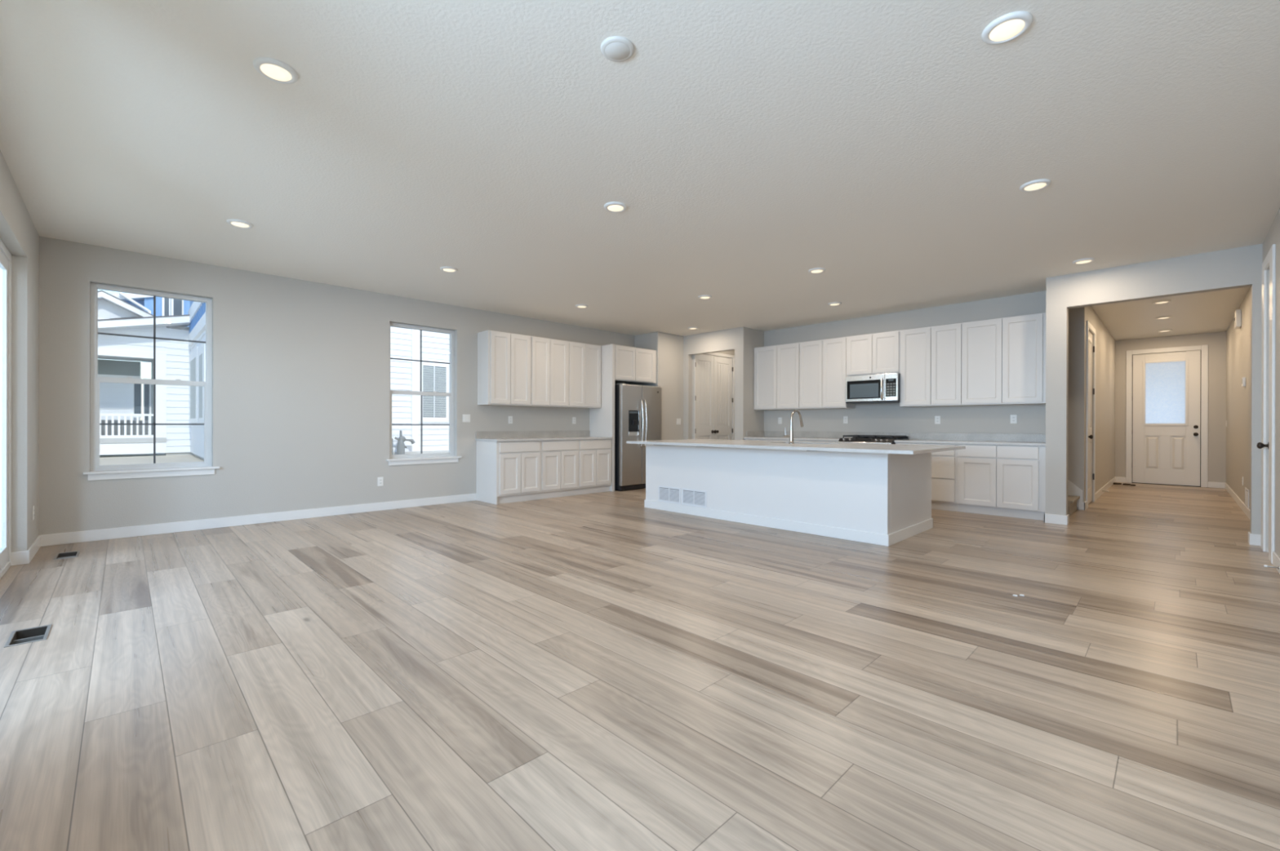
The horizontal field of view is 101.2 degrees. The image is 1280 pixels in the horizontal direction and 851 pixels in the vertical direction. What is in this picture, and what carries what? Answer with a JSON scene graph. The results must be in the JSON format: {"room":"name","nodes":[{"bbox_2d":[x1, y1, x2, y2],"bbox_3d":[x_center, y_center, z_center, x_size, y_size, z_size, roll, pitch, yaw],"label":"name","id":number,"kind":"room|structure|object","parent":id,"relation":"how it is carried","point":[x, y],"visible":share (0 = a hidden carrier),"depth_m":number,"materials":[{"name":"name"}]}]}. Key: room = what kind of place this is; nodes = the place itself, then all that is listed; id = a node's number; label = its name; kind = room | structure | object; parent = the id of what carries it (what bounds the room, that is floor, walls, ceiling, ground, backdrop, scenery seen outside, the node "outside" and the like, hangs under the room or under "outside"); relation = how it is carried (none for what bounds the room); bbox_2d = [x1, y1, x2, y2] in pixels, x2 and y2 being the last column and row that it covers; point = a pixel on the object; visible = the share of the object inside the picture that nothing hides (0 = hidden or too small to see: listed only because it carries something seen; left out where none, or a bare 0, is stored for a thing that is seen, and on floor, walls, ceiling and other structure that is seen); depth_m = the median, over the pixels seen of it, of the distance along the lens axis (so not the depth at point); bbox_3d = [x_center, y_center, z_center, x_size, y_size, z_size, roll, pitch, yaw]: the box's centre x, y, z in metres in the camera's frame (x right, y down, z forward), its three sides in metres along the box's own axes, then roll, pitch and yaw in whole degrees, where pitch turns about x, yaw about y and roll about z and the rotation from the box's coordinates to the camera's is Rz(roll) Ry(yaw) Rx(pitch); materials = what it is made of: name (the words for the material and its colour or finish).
{"room":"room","nodes":[
{"label":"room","id":0,"kind":"room"},
{"bbox_2d":[0,150,39,552],"bbox_3d":[-2.738,-0.276,1.891,0.160,2.866,7.901,0,0,-44],"label":"wall","id":1,"kind":"structure","parent":0,"point":[19,233],"depth_m":4.16,"materials":[{"name":"grey paint"}]},
{"bbox_2d":[0,238,11,579],"bbox_3d":[-3.647,-0.115,2.760,0.080,2.440,3.750,0,0,-44],"label":"door","id":2,"kind":"structure","parent":1,"relation":"in","point":[5,255],"depth_m":4.03,"materials":[{"name":"white plastic"}]},
{"bbox_2d":[10,535,40,566],"bbox_3d":[-2.757,1.055,1.961,0.113,0.105,7.781,0,0,-44],"label":"baseboard","id":3,"kind":"structure","parent":1,"relation":"attached to","point":[23,557],"depth_m":4.17,"materials":[{"name":"white paint"}]},
{"bbox_2d":[39,235,635,535],"bbox_3d":[-1.939,-0.280,8.323,10.310,2.866,0.160,0,0,-44],"label":"wall","id":4,"kind":"structure","parent":0,"point":[300,368],"depth_m":5.98,"materials":[{"name":"grey paint"}]},
{"bbox_2d":[83,283,219,480],"bbox_3d":[-4.931,-0.425,5.354,1.010,1.895,0.195,0,0,-44],"label":"window","id":5,"kind":"structure","parent":4,"relation":"in","point":[97,472],"depth_m":5.34,"materials":[{"name":"white plastic"}]},
{"bbox_2d":[40,493,476,546],"bbox_3d":[-3.928,1.048,6.254,4.255,0.105,0.013,0,0,-44],"label":"baseboard","id":6,"kind":"structure","parent":4,"relation":"attached to","point":[59,539],"depth_m":5.74,"materials":[{"name":"white paint"}]},
{"bbox_2d":[377,477,383,486],"bbox_3d":[-3.361,0.726,6.811,0.072,0.116,0.010,0,0,-44],"label":"wall outlet","id":7,"kind":"object","parent":4,"relation":"attached to","point":[380,480],"visible":1,"depth_m":6.81,"materials":[{"name":"white plastic"}]},
{"bbox_2d":[386,322,462,466],"bbox_3d":[-2.988,-0.423,7.261,1.019,1.895,0.195,0,0,-44],"label":"window","id":8,"kind":"structure","parent":4,"relation":"in","point":[433,458],"depth_m":7.31,"materials":[{"name":"white plastic"}]},
{"bbox_2d":[462,414,470,422],"bbox_3d":[-2.518,-0.105,7.635,0.118,0.116,0.010,0,0,-44],"label":"light switch","id":9,"kind":"object","parent":4,"relation":"attached to","point":[466,418],"visible":1,"depth_m":7.63,"materials":[{"name":"white plastic"}]},
{"bbox_2d":[477,329,530,406],"bbox_3d":[-2.027,-0.836,7.885,0.705,1.067,0.339,0,0,-44],"label":"upper cabinet","id":10,"kind":"object","parent":4,"relation":"attached to","point":[504,358],"visible":1,"depth_m":7.72,"materials":[{"name":"white paint"}]},
{"bbox_2d":[508,416,512,423],"bbox_3d":[-2.004,-0.087,8.141,0.072,0.116,0.010,0,0,-44],"label":"wall outlet","id":11,"kind":"object","parent":4,"relation":"attached to","point":[510,418],"visible":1,"depth_m":8.14,"materials":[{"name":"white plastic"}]},
{"bbox_2d":[475,431,590,439],"bbox_3d":[-1.649,0.142,8.482,2.143,0.105,0.019,0,0,-44],"label":"backsplash","id":12,"kind":"structure","parent":4,"relation":"attached to","point":[513,434],"depth_m":8.38,"materials":[{"name":"beige stone"}]},
{"bbox_2d":[526,336,568,407],"bbox_3d":[-1.523,-0.835,8.379,0.708,1.067,0.339,0,0,-44],"label":"upper cabinet","id":13,"kind":"object","parent":4,"relation":"attached to","point":[548,357],"visible":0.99,"depth_m":8.24,"materials":[{"name":"white paint"}]},
{"bbox_2d":[562,341,600,408],"bbox_3d":[-1.020,-0.835,8.873,0.700,1.067,0.339,0,0,-44],"label":"upper cabinet","id":14,"kind":"object","parent":4,"relation":"attached to","point":[584,359],"visible":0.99,"depth_m":8.73,"materials":[{"name":"white paint"}]},
{"bbox_2d":[614,344,656,385],"bbox_3d":[-0.265,-1.067,9.425,1.022,0.600,0.600,0,0,-44],"label":"upper cabinet","id":15,"kind":"object","parent":4,"relation":"attached to","point":[633,366],"visible":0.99,"depth_m":9.20,"materials":[{"name":"white paint"}]},
{"bbox_2d":[0,482,1279,850],"bbox_3d":[2.569,1.113,7.147,15.256,0.001,8.100,0,0,-44],"label":"floor","id":16,"kind":"structure","parent":0,"point":[551,674],"depth_m":2.26,"materials":[{"name":"wood"}]},
{"bbox_2d":[4,624,52,648],"bbox_3d":[-3.213,1.165,2.767,0.142,0.126,0.283,0,0,-44],"label":"floor vent","id":17,"kind":"object","parent":16,"relation":"in","point":[34,634],"visible":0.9,"depth_m":2.82,"materials":[{"name":"grey metal"}]},
{"bbox_2d":[53,551,79,559],"bbox_3d":[-4.856,1.159,4.458,0.138,0.126,0.288,0,0,-44],"label":"floor vent","id":18,"kind":"object","parent":16,"relation":"in","point":[69,554],"visible":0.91,"depth_m":4.52,"materials":[{"name":"grey"}]},
{"bbox_2d":[475,440,540,504],"bbox_3d":[-1.941,0.664,7.784,0.723,0.878,0.607,0,0,-44],"label":"base cabinet","id":19,"kind":"object","parent":16,"relation":"on","point":[508,472],"visible":0.99,"depth_m":7.54,"materials":[{"name":"white paint"}]},
{"bbox_2d":[475,431,613,441],"bbox_3d":[-1.438,0.157,8.267,2.143,0.135,0.624,0,0,-44],"label":"countertop","id":20,"kind":"structure","parent":19,"relation":"on","point":[513,436],"depth_m":8.27,"materials":[{"name":"white stone"}]},
{"bbox_2d":[538,440,577,499],"bbox_3d":[-1.430,0.665,8.285,0.708,0.878,0.607,0,0,-44],"label":"base cabinet","id":21,"kind":"object","parent":16,"relation":"on","point":[558,459],"visible":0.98,"depth_m":8.05,"materials":[{"name":"white paint"}]},
{"bbox_2d":[576,439,611,495],"bbox_3d":[-0.928,0.665,8.777,0.699,0.878,0.607,0,0,-44],"label":"base cabinet","id":22,"kind":"object","parent":16,"relation":"on","point":[594,456],"visible":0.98,"depth_m":8.54,"materials":[{"name":"white paint"}]},
{"bbox_2d":[589,344,614,491],"bbox_3d":[-0.656,-0.131,9.047,0.060,2.472,0.604,0,0,-44],"label":"panel","id":23,"kind":"object","parent":16,"relation":"on","point":[602,420],"visible":0.56,"depth_m":8.91,"materials":[{"name":"white paint"}]},
{"bbox_2d":[614,383,662,491],"bbox_3d":[-0.175,0.198,9.338,0.975,1.815,0.784,0,0,-44],"label":"refrigerator","id":24,"kind":"object","parent":16,"relation":"on","point":[637,408],"visible":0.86,"depth_m":8.96,"materials":[{"name":"silver metal"}]},
{"bbox_2d":[744,439,787,441],"bbox_3d":[2.312,0.672,9.018,0.624,0.878,0.832,0,0,-44],"label":"base cabinet","id":25,"kind":"object","parent":16,"relation":"on","point":[744,439],"visible":0.08,"depth_m":8.83,"materials":[{"name":"white paint"}]},
{"bbox_2d":[644,444,933,546],"bbox_3d":[1.630,0.676,6.428,1.277,0.872,3.184,0,0,-44],"label":"kitchen island","id":26,"kind":"object","parent":16,"relation":"on","point":[879,499],"visible":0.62,"depth_m":5.52,"materials":[{"name":"white paint"}]},
{"bbox_2d":[657,485,680,504],"bbox_3d":[0.378,0.894,6.806,0.006,0.206,0.388,0,0,-44],"label":"vent","id":27,"kind":"object","parent":26,"relation":"attached to","point":[665,494],"visible":1,"depth_m":6.80,"materials":[{"name":"white metal"}]},
{"bbox_2d":[681,488,706,507],"bbox_3d":[0.667,0.895,6.511,0.006,0.206,0.396,0,0,-44],"label":"vent","id":28,"kind":"object","parent":26,"relation":"attached to","point":[696,498],"visible":1,"depth_m":6.50,"materials":[{"name":"white metal"}]},
{"bbox_2d":[626,439,965,454],"bbox_3d":[1.611,0.229,6.204,1.560,0.040,3.520,0,0,-44],"label":"island countertop","id":29,"kind":"structure","parent":26,"relation":"on","point":[799,446],"depth_m":5.50,"materials":[{"name":"white stone"}]},
{"bbox_2d":[783,409,803,444],"bbox_3d":[1.799,0.014,6.141,0.289,0.392,0.127,0,0,-44],"label":"faucet","id":30,"kind":"object","parent":29,"relation":"on","point":[790,436],"visible":1,"depth_m":6.04,"materials":[{"name":"grey metal"}]},
{"bbox_2d":[787,440,837,442],"bbox_3d":[2.905,0.674,8.414,0.624,0.878,0.860,0,0,-44],"label":"base cabinet","id":31,"kind":"object","parent":16,"relation":"on","point":[788,440],"visible":0.02,"depth_m":8.16,"materials":[{"name":"white paint"}]},
{"bbox_2d":[743,431,857,441],"bbox_3d":[2.615,0.167,8.706,0.635,0.131,1.701,0,0,-44],"label":"countertop","id":32,"kind":"structure","parent":31,"relation":"on","point":[767,435],"depth_m":8.80,"materials":[{"name":"white stone"}]},
{"bbox_2d":[837,435,909,444],"bbox_3d":[3.438,0.631,7.774,0.712,0.966,0.776,0,0,-44],"label":"range","id":33,"kind":"object","parent":16,"relation":"on","point":[872,439],"visible":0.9,"depth_m":7.62,"materials":[{"name":"black metal"}]},
{"bbox_2d":[848,437,909,440],"bbox_3d":[3.495,0.204,7.829,0.555,0.030,0.776,0,0,-44],"label":"cooktop","id":34,"kind":"object","parent":33,"relation":"in","point":[895,438],"depth_m":7.67,"materials":[{"name":"black metal"}]},
{"bbox_2d":[895,442,958,511],"bbox_3d":[4.034,0.677,7.264,0.624,0.878,0.767,0,0,-44],"label":"base cabinet","id":35,"kind":"object","parent":16,"relation":"on","point":[944,464],"visible":0.41,"depth_m":6.88,"materials":[{"name":"white paint"}]},
{"bbox_2d":[957,444,1045,520],"bbox_3d":[4.624,0.679,6.662,0.624,0.878,0.920,0,0,-44],"label":"base cabinet","id":36,"kind":"object","parent":16,"relation":"on","point":[995,480],"visible":0.98,"depth_m":6.42,"materials":[{"name":"white paint"}]},
{"bbox_2d":[893,432,1045,446],"bbox_3d":[4.354,0.173,6.934,0.635,0.131,1.693,0,0,-44],"label":"countertop","id":37,"kind":"structure","parent":36,"relation":"on","point":[1038,440],"depth_m":7.00,"materials":[{"name":"white stone"}]},
{"bbox_2d":[1067,495,1079,515],"bbox_3d":[4.794,1.025,7.569,0.643,0.185,2.305,0,0,-44],"label":"stair step","id":38,"kind":"structure","parent":16,"relation":"on","point":[1072,500],"depth_m":6.69,"materials":[{"name":"beige carpet"}]},
{"bbox_2d":[0,0,1279,340],"bbox_3d":[2.585,-1.795,7.069,15.090,0.215,8.279,0,0,-44],"label":"ceiling","id":39,"kind":"structure","parent":0,"point":[748,147],"depth_m":3.21,"materials":[{"name":"white paint"}]},
{"bbox_2d":[226,218,253,228],"bbox_3d":[-3.384,-1.705,4.450,0.180,0.016,0.180,0,0,-44],"label":"recessed light","id":40,"kind":"object","parent":39,"relation":"in","point":[236,223],"visible":1,"depth_m":4.43,"materials":[{"name":"white plastic"}]},
{"bbox_2d":[231,222,248,227],"bbox_3d":[-3.384,-1.700,4.450,0.128,0.005,0.128,0,0,-44],"label":"diffuser","id":41,"kind":"object","parent":40,"relation":"attached to","point":[239,224],"depth_m":4.44,"materials":[{"name":"white"}]},
{"bbox_2d":[253,57,298,84],"bbox_3d":[-1.747,-1.699,2.525,0.180,0.016,0.180,0,0,-44],"label":"recessed light","id":42,"kind":"object","parent":39,"relation":"in","point":[275,70],"visible":1,"depth_m":2.51,"materials":[{"name":"white plastic"}]},
{"bbox_2d":[260,63,291,81],"bbox_3d":[-1.747,-1.694,2.525,0.128,0.005,0.128,0,0,-44],"label":"diffuser","id":43,"kind":"object","parent":42,"relation":"attached to","point":[273,72],"depth_m":2.52,"materials":[{"name":"white plastic"}]},
{"bbox_2d":[440,266,457,272],"bbox_3d":[-2.088,-1.703,5.750,0.180,0.016,0.180,0,0,-44],"label":"recessed light","id":44,"kind":"object","parent":39,"relation":"in","point":[449,269],"visible":1,"depth_m":5.72,"materials":[{"name":"white plastic"}]},
{"bbox_2d":[443,268,454,271],"bbox_3d":[-2.088,-1.698,5.750,0.128,0.005,0.128,0,0,-44],"label":"diffuser","id":45,"kind":"object","parent":44,"relation":"attached to","point":[444,269],"depth_m":5.74,"materials":[{"name":"white"}]},
{"bbox_2d":[575,304,588,308],"bbox_3d":[-0.830,-1.702,7.516,0.180,0.016,0.180,0,0,-44],"label":"recessed light","id":46,"kind":"object","parent":39,"relation":"in","point":[581,306],"visible":1,"depth_m":7.48,"materials":[{"name":"white plastic"}]},
{"bbox_2d":[604,201,626,213],"bbox_3d":[-0.191,-1.698,4.095,0.180,0.016,0.180,0,0,-44],"label":"recessed light","id":47,"kind":"object","parent":39,"relation":"in","point":[613,206],"visible":1,"depth_m":4.07,"materials":[{"name":"white plastic"}]},
{"bbox_2d":[607,204,623,211],"bbox_3d":[-0.191,-1.692,4.095,0.128,0.005,0.128,0,0,-44],"label":"diffuser","id":48,"kind":"object","parent":47,"relation":"attached to","point":[610,207],"depth_m":4.09,"materials":[{"name":"white"}]},
{"bbox_2d":[697,295,711,299],"bbox_3d":[0.862,-1.698,6.963,0.180,0.016,0.180,0,0,-44],"label":"recessed light","id":49,"kind":"object","parent":39,"relation":"in","point":[702,297],"visible":1,"depth_m":6.94,"materials":[{"name":"white plastic"}]},
{"bbox_2d":[808,267,825,273],"bbox_3d":[1.939,-1.695,5.764,0.180,0.016,0.180,0,0,-44],"label":"recessed light","id":50,"kind":"object","parent":39,"relation":"in","point":[817,270],"visible":1,"depth_m":5.73,"materials":[{"name":"white plastic"}]},
{"bbox_2d":[811,270,822,273],"bbox_3d":[1.939,-1.690,5.764,0.128,0.005,0.128,0,0,-44],"label":"diffuser","id":51,"kind":"object","parent":50,"relation":"attached to","point":[812,271],"depth_m":5.76,"materials":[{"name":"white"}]},
{"bbox_2d":[827,302,841,306],"bbox_3d":[2.718,-1.695,7.341,0.180,0.016,0.180,0,0,-44],"label":"recessed light","id":52,"kind":"object","parent":39,"relation":"in","point":[834,304],"visible":1,"depth_m":7.30,"materials":[{"name":"white plastic"}]},
{"bbox_2d":[982,11,1032,44],"bbox_3d":[1.566,-1.692,2.246,0.180,0.016,0.180,0,0,-44],"label":"recessed light","id":53,"kind":"object","parent":39,"relation":"in","point":[1005,28],"visible":1,"depth_m":2.23,"materials":[{"name":"white plastic"}]},
{"bbox_2d":[989,19,1024,41],"bbox_3d":[1.566,-1.687,2.246,0.128,0.005,0.128,0,0,-44],"label":"diffuser","id":54,"kind":"object","parent":53,"relation":"attached to","point":[1006,30],"depth_m":2.24,"materials":[{"name":"white plastic"}]},
{"bbox_2d":[1019,178,1051,191],"bbox_3d":[2.790,-1.691,3.713,0.180,0.016,0.180,0,0,-44],"label":"recessed light","id":55,"kind":"object","parent":39,"relation":"in","point":[1035,185],"visible":1,"depth_m":3.69,"materials":[{"name":"white plastic"}]},
{"bbox_2d":[1024,182,1046,191],"bbox_3d":[2.790,-1.686,3.713,0.128,0.005,0.128,0,0,-44],"label":"diffuser","id":56,"kind":"object","parent":55,"relation":"attached to","point":[1028,186],"depth_m":3.70,"materials":[{"name":"white plastic"}]},
{"bbox_2d":[1072,257,1094,264],"bbox_3d":[4.566,-1.689,5.414,0.180,0.016,0.180,0,0,-44],"label":"recessed light","id":57,"kind":"object","parent":39,"relation":"in","point":[1082,261],"visible":1,"depth_m":5.39,"materials":[{"name":"white plastic"}]},
{"bbox_2d":[1075,260,1091,263],"bbox_3d":[4.566,-1.684,5.414,0.128,0.005,0.128,0,0,-44],"label":"diffuser","id":58,"kind":"object","parent":57,"relation":"attached to","point":[1077,261],"depth_m":5.40,"materials":[{"name":"white"}]},
{"bbox_2d":[1152,300,1171,304],"bbox_3d":[7.129,-1.685,7.186,0.180,0.016,0.180,0,0,-44],"label":"recessed light","id":59,"kind":"object","parent":39,"relation":"in","point":[1161,301],"visible":1,"depth_m":7.16,"materials":[{"name":"white plastic"}]},
{"bbox_2d":[1155,315,1171,319],"bbox_3d":[8.185,-1.684,8.223,0.180,0.016,0.180,0,0,-44],"label":"recessed light","id":60,"kind":"object","parent":39,"relation":"in","point":[1168,317],"visible":1,"depth_m":8.19,"materials":[{"name":"white plastic"}]},
{"bbox_2d":[634,332,683,439],"bbox_3d":[0.399,-0.277,10.071,0.825,2.866,0.619,0,0,-44],"label":"wall","id":61,"kind":"structure","parent":0,"point":[668,348],"depth_m":9.80,"materials":[{"name":"grey paint"}]},
{"bbox_2d":[692,350,734,439],"bbox_3d":[1.617,-0.275,10.668,1.750,2.866,0.115,0,0,-44],"label":"door frame","id":62,"kind":"structure","parent":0,"point":[729,353],"depth_m":10.04,"materials":[{"name":"grey paint"}]},
{"bbox_2d":[693,352,734,439],"bbox_3d":[1.506,-0.172,10.466,1.310,2.560,0.107,0,0,-44],"label":"door","id":63,"kind":"structure","parent":62,"relation":"in","point":[704,364],"depth_m":10.28,"materials":[{"name":"white paint"}]},
{"bbox_2d":[713,355,733,439],"bbox_3d":[1.706,-0.146,10.662,0.612,2.483,0.107,0,0,-44],"label":"door","id":64,"kind":"structure","parent":62,"relation":"in","point":[723,369],"depth_m":10.67,"materials":[{"name":"white paint"}]},
{"bbox_2d":[683,327,764,439],"bbox_3d":[1.972,-0.274,10.224,1.865,2.866,1.365,0,0,-44],"label":"wall","id":65,"kind":"structure","parent":0,"point":[744,340],"depth_m":9.31,"materials":[{"name":"grey paint"}]},
{"bbox_2d":[764,290,1045,434],"bbox_3d":[3.751,-0.268,8.082,0.110,2.866,4.185,0,0,-44],"label":"wall","id":66,"kind":"structure","parent":0,"point":[881,417],"depth_m":7.70,"materials":[{"name":"grey paint"}]},
{"bbox_2d":[754,342,808,410],"bbox_3d":[2.434,-0.825,9.099,0.344,1.096,0.880,0,0,-44],"label":"upper cabinet","id":67,"kind":"object","parent":66,"relation":"attached to","point":[776,367],"visible":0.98,"depth_m":8.95,"materials":[{"name":"white paint"}]},
{"bbox_2d":[746,431,857,438],"bbox_3d":[2.641,0.152,8.732,0.562,0.101,1.701,0,0,-44],"label":"backsplash","id":68,"kind":"structure","parent":66,"relation":"attached to","point":[750,433],"depth_m":8.96,"materials":[{"name":"beige stone"}]},
{"bbox_2d":[799,337,855,409],"bbox_3d":[3.018,-0.823,8.503,0.344,1.096,0.790,0,0,-44],"label":"upper cabinet","id":69,"kind":"object","parent":66,"relation":"attached to","point":[823,362],"visible":0.99,"depth_m":8.38,"materials":[{"name":"white paint"}]},
{"bbox_2d":[843,416,848,423],"bbox_3d":[3.303,-0.090,8.452,0.010,0.116,0.072,0,0,-44],"label":"wall outlet","id":70,"kind":"object","parent":66,"relation":"attached to","point":[845,418],"visible":1,"depth_m":8.45,"materials":[{"name":"white plastic"}]},
{"bbox_2d":[846,330,900,376],"bbox_3d":[3.570,-1.061,7.942,0.344,0.616,0.782,0,0,-44],"label":"upper cabinet","id":71,"kind":"object","parent":66,"relation":"attached to","point":[877,353],"visible":0.96,"depth_m":7.80,"materials":[{"name":"white paint"}]},
{"bbox_2d":[845,373,900,404],"bbox_3d":[3.533,-0.544,7.885,0.472,0.414,0.760,0,0,-44],"label":"microwave","id":72,"kind":"object","parent":71,"relation":"attached to","point":[882,388],"visible":0.98,"depth_m":7.73,"materials":[{"name":"silver metal"}]},
{"bbox_2d":[857,432,910,439],"bbox_3d":[3.706,0.155,8.034,0.019,0.101,0.784,0,0,-44],"label":"backsplash","id":73,"kind":"structure","parent":66,"relation":"attached to","point":[907,434],"depth_m":7.97,"materials":[{"name":"beige stone"}]},
{"bbox_2d":[899,323,963,407],"bbox_3d":[4.119,-0.820,7.381,0.344,1.096,0.790,0,0,-44],"label":"upper cabinet","id":74,"kind":"object","parent":66,"relation":"attached to","point":[931,357],"visible":1,"depth_m":7.26,"materials":[{"name":"white paint"}]},
{"bbox_2d":[934,416,940,424],"bbox_3d":[4.242,-0.080,7.496,0.010,0.116,0.072,0,0,-44],"label":"wall outlet","id":75,"kind":"object","parent":66,"relation":"attached to","point":[937,419],"visible":1,"depth_m":7.49,"materials":[{"name":"white plastic"}]},
{"bbox_2d":[910,432,1045,442],"bbox_3d":[4.574,0.158,7.150,0.019,0.101,1.693,0,0,-44],"label":"backsplash","id":76,"kind":"structure","parent":66,"relation":"attached to","point":[913,436],"depth_m":7.11,"materials":[{"name":"beige stone"}]},
{"bbox_2d":[961,312,1045,405],"bbox_3d":[4.720,-0.818,6.769,0.344,1.096,0.925,0,0,-44],"label":"upper cabinet","id":77,"kind":"object","parent":66,"relation":"attached to","point":[1003,362],"visible":0.98,"depth_m":6.64,"materials":[{"name":"white paint"}]},
{"bbox_2d":[1010,414,1017,423],"bbox_3d":[4.870,-0.084,6.856,0.010,0.116,0.072,0,0,-44],"label":"wall outlet","id":78,"kind":"object","parent":66,"relation":"attached to","point":[1013,417],"visible":1,"depth_m":6.85,"materials":[{"name":"white plastic"}]},
{"bbox_2d":[1067,306,1115,510],"bbox_3d":[6.606,-0.263,9.318,5.698,2.866,2.350,0,0,-44],"label":"wall","id":79,"kind":"structure","parent":0,"point":[1077,317],"depth_m":7.73,"materials":[{"name":"grey paint"}]},
{"bbox_2d":[1067,480,1082,507],"bbox_3d":[5.389,0.404,7.434,0.013,1.368,1.338,0,0,-44],"label":"trim","id":80,"kind":"structure","parent":79,"relation":"attached to","point":[1073,490],"depth_m":7.01,"materials":[{"name":"white paint"}]},
{"bbox_2d":[1085,320,1095,508],"bbox_3d":[6.369,-0.147,7.431,0.970,2.535,0.107,0,0,-44],"label":"door frame","id":81,"kind":"structure","parent":79,"relation":"in","point":[1089,437],"depth_m":7.57,"materials":[{"name":"white paint"}]},
{"bbox_2d":[1078,476,1115,510],"bbox_3d":[7.645,1.070,8.725,5.043,0.105,0.068,0,0,-44],"label":"baseboard","id":82,"kind":"structure","parent":79,"relation":"attached to","point":[1082,506],"depth_m":8.30,"materials":[{"name":"white paint"}]},
{"bbox_2d":[1045,244,1262,534],"bbox_3d":[5.568,-0.262,5.720,0.824,2.866,1.732,0,0,-44],"label":"wall","id":83,"kind":"structure","parent":0,"point":[1240,267],"depth_m":5.53,"materials":[{"name":"grey paint"}]},
{"bbox_2d":[1044,513,1261,546],"bbox_3d":[5.266,1.068,5.521,0.143,0.105,1.625,0,0,-44],"label":"baseboard","id":84,"kind":"structure","parent":83,"relation":"attached to","point":[1253,539],"depth_m":5.92,"materials":[{"name":"white paint"}]},
{"bbox_2d":[1115,331,1226,487],"bbox_3d":[10.041,-0.257,9.999,0.160,2.866,1.710,0,0,-44],"label":"wall","id":85,"kind":"structure","parent":0,"point":[1215,341],"depth_m":9.57,"materials":[{"name":"grey paint"}]},
{"bbox_2d":[1125,345,1208,487],"bbox_3d":[9.969,-0.172,9.978,0.172,2.597,1.096,0,0,-44],"label":"door","id":86,"kind":"structure","parent":85,"relation":"in","point":[1166,393],"depth_m":9.96,"materials":[{"name":"white paint"}]},
{"bbox_2d":[1115,476,1225,488],"bbox_3d":[9.973,1.073,9.943,0.013,0.105,1.480,0,0,-44],"label":"baseboard","id":87,"kind":"structure","parent":85,"relation":"attached to","point":[1211,485],"depth_m":9.53,"materials":[{"name":"white paint"}]},
{"bbox_2d":[1226,286,1250,509],"bbox_3d":[8.260,-0.258,7.137,6.392,2.866,0.120,0,0,-44],"label":"wall","id":88,"kind":"structure","parent":0,"point":[1237,340],"depth_m":7.46,"materials":[{"name":"grey paint"}]},
{"bbox_2d":[1225,482,1249,519],"bbox_3d":[8.210,1.073,7.186,6.392,0.105,0.013,0,0,-44],"label":"baseboard","id":89,"kind":"structure","parent":88,"relation":"attached to","point":[1242,506],"depth_m":7.35,"materials":[{"name":"white paint"}]},
{"bbox_2d":[1234,309,1241,328],"bbox_3d":[8.347,-1.485,7.344,0.240,0.240,0.058,0,0,-44],"label":"door chime","id":90,"kind":"object","parent":88,"relation":"attached to","point":[1237,314],"visible":1,"depth_m":7.26,"materials":[{"name":"white plastic"}]},
{"bbox_2d":[1241,377,1245,386],"bbox_3d":[7.855,-0.565,6.844,0.140,0.120,0.030,0,0,-44],"label":"thermostat","id":91,"kind":"object","parent":88,"relation":"attached to","point":[1243,379],"visible":1,"depth_m":6.80,"materials":[{"name":"white plastic"}]},
{"bbox_2d":[1244,487,1248,508],"bbox_3d":[7.625,0.904,6.606,0.440,0.220,0.006,0,0,-44],"label":"air vent","id":92,"kind":"object","parent":88,"relation":"in","point":[1246,491],"visible":1,"depth_m":6.59,"materials":[{"name":"white"}]},
{"bbox_2d":[1262,208,1279,557],"bbox_3d":[2.941,-0.264,2.013,8.118,2.866,0.120,0,0,-44],"label":"wall","id":93,"kind":"structure","parent":0,"point":[1273,237],"depth_m":4.21,"materials":[{"name":"grey paint"}]},
{"bbox_2d":[1257,244,1275,564],"bbox_3d":[5.393,-0.173,4.513,0.740,2.590,0.107,0,0,-44],"label":"door","id":94,"kind":"structure","parent":93,"relation":"in","point":[1269,260],"depth_m":4.38,"materials":[{"name":"white paint"}]},
{"bbox_2d":[1263,564,1279,569],"bbox_3d":[4.810,1.076,4.006,0.024,0.024,0.074,0,0,-44],"label":"door stop","id":95,"kind":"object","parent":93,"relation":"attached to","point":[1264,566],"visible":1,"depth_m":4.00,"materials":[{"name":"grey"}]},
{"bbox_2d":[1272,551,1279,573],"bbox_3d":[2.560,1.066,1.736,7.188,0.105,0.013,0,0,-44],"label":"baseboard","id":96,"kind":"structure","parent":93,"relation":"attached to","point":[1276,559],"depth_m":4.09,"materials":[{"name":"white paint"}]},
{"label":"outside","id":97,"kind":"structure","parent":0,"visible":0},
{"bbox_2d":[99,453,204,465],"bbox_3d":[-23.675,1.091,24.127,80.000,0.500,52.400,0,0,-44],"label":"ground","id":98,"kind":"structure","parent":97,"point":[135,459],"depth_m":13.73,"materials":[{"name":"beige soil"}]},
{"bbox_2d":[97,290,448,459],"bbox_3d":[-13.592,-2.431,17.425,13.000,7.400,14.075,0,0,-44],"label":"house","id":99,"kind":"structure","parent":98,"relation":"on","point":[121,313],"depth_m":15.02,"materials":[{"name":"white"}]},
{"bbox_2d":[422,366,446,417],"bbox_3d":[-5.905,-0.970,15.136,0.670,1.414,0.004,0,0,-44],"label":"blind","id":100,"kind":"object","parent":99,"relation":"hanging from","point":[434,378],"depth_m":15.12,"materials":[{"name":"grey plastic"}]},
{"bbox_2d":[391,431,414,454],"bbox_3d":[-6.464,0.512,14.323,0.665,0.750,0.199,0,0,-44],"label":"gas meter","id":101,"kind":"object","parent":98,"relation":"on","point":[401,446],"visible":0.93,"depth_m":14.23,"materials":[{"name":"grey metal"}]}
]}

